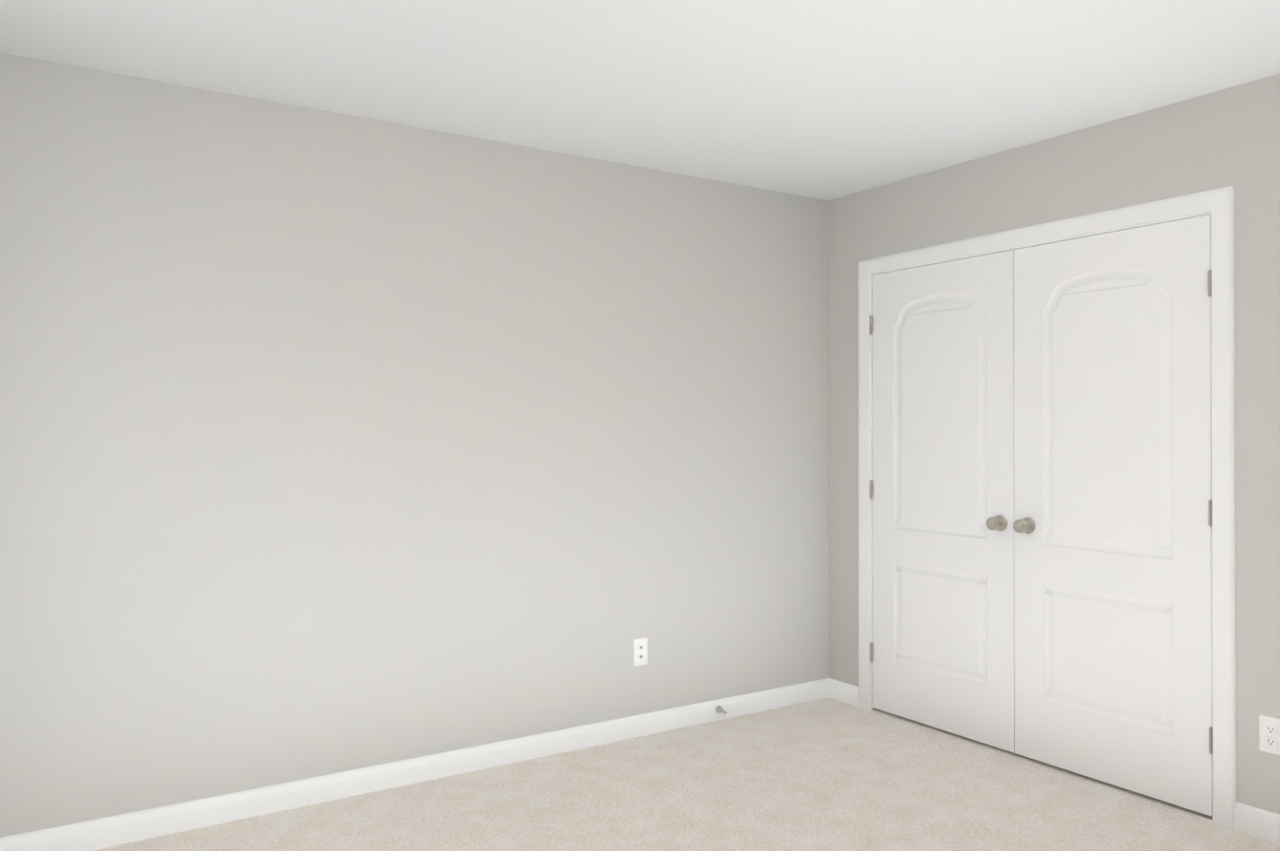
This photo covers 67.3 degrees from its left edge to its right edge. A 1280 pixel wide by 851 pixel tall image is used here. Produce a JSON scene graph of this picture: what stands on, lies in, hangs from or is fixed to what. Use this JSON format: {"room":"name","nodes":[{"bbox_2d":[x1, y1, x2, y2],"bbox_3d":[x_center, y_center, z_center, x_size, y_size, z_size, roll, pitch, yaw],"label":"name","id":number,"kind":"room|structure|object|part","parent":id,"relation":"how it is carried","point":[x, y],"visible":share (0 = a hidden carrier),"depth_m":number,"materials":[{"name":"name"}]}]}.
{"room":"empty bedroom","nodes":[
{"label":"empty bedroom","id":0,"kind":"room"},
{"bbox_2d":[0,52,828,837],"bbox_3d":[-0.114,0.108,4.145,5.150,2.440,0.150,0,0,-33],"label":"wall","id":1,"kind":"structure","parent":0,"point":[330,442],"depth_m":3.48,"materials":[{"name":"grey paint"}]},
{"bbox_2d":[0,677,835,850],"bbox_3d":[-0.633,1.281,3.702,3.742,0.089,0.014,0,0,-33],"label":"baseboard","id":2,"kind":"structure","parent":1,"relation":"attached to","point":[196,814],"depth_m":3.50,"materials":[{"name":"white paint"}]},
{"bbox_2d":[715,705,730,716],"bbox_3d":[0.375,1.279,4.307,0.033,0.033,0.080,0,0,-33],"label":"door stop","id":3,"kind":"object","parent":2,"relation":"attached to","point":[719,708],"visible":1,"depth_m":4.31,"materials":[{"name":"silver metal"}]},
{"bbox_2d":[633,637,647,666],"bbox_3d":[0.004,0.971,4.122,0.070,0.115,0.010,0,0,-33],"label":"outlet","id":4,"kind":"object","parent":1,"relation":"attached to","point":[640,651],"visible":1,"depth_m":4.12,"materials":[{"name":"white plastic"}]},
{"bbox_2d":[0,0,1279,200],"bbox_3d":[1.008,-1.172,2.250,5.350,0.100,4.560,0,0,-33],"label":"ceiling","id":5,"kind":"structure","parent":0,"point":[826,99],"depth_m":2.98,"materials":[{"name":"white paint"}]},
{"bbox_2d":[91,696,1279,850],"bbox_3d":[1.008,1.368,2.238,5.350,0.100,4.560,0,0,-33],"label":"floor","id":6,"kind":"structure","parent":0,"point":[827,774],"depth_m":3.36,"materials":[{"name":"carpet"}]},
{"bbox_2d":[828,73,1279,814],"bbox_3d":[1.683,0.106,3.688,0.115,2.440,2.579,0,0,-33],"label":"wall","id":7,"kind":"structure","parent":0,"point":[1216,140],"depth_m":3.37,"materials":[{"name":"grey paint"}]},
{"bbox_2d":[872,249,1015,752],"bbox_3d":[1.280,0.305,4.171,0.103,2.019,0.756,0,0,-33],"label":"closet door","id":8,"kind":"structure","parent":7,"relation":"in","point":[943,496],"depth_m":4.15,"materials":[{"name":"white paint"}]},
{"bbox_3d":[1.439,0.397,3.897,0.068,0.065,0.065,0,0,-33],"label":"knob","id":9,"kind":"part","parent":8,"relation":"part of","materials":[{"name":"silver metal"}]},
{"bbox_2d":[858,185,1236,828],"bbox_3d":[1.541,0.271,3.888,0.133,2.112,1.674,0,0,-33],"label":"door frame","id":10,"kind":"structure","parent":7,"relation":"attached to","point":[1217,204],"depth_m":3.21,"materials":[{"name":"white paint"}]},
{"bbox_2d":[869,315,872,661],"bbox_3d":[1.093,0.295,4.503,0.041,1.619,0.012,0,0,-33],"label":"left closet door hinge","id":11,"kind":"object","parent":10,"relation":"attached to","point":[871,488],"visible":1,"depth_m":4.49,"materials":[{"name":"silver metal"}]},
{"bbox_2d":[1013,214,1212,816],"bbox_3d":[1.696,0.302,3.535,0.103,2.019,0.756,0,0,-33],"label":"closet door","id":12,"kind":"structure","parent":7,"relation":"in","point":[1112,528],"depth_m":3.50,"materials":[{"name":"white paint"}]},
{"bbox_3d":[1.508,0.396,3.790,0.068,0.065,0.065,0,0,-33],"label":"knob","id":13,"kind":"part","parent":12,"relation":"part of","materials":[{"name":"silver metal"}]},
{"bbox_2d":[1207,269,1212,753],"bbox_3d":[1.923,0.288,3.231,0.041,1.619,0.012,0,0,-33],"label":"right closet door hinge","id":14,"kind":"object","parent":7,"relation":"attached to","point":[1210,513],"visible":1,"depth_m":3.22,"materials":[{"name":"silver metal"}]},
{"bbox_2d":[1234,801,1279,844],"bbox_3d":[2.135,1.277,2.871,0.014,0.089,0.669,0,0,-33],"label":"baseboard","id":15,"kind":"structure","parent":7,"relation":"attached to","point":[1255,821],"depth_m":3.09,"materials":[{"name":"white paint"}]},
{"bbox_2d":[1259,714,1279,754],"bbox_3d":[2.012,0.988,3.066,0.008,0.115,0.070,0,0,-33],"label":"outlet","id":16,"kind":"object","parent":7,"relation":"attached to","point":[1269,734],"visible":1,"depth_m":3.07,"materials":[{"name":"white plastic"}]}
]}

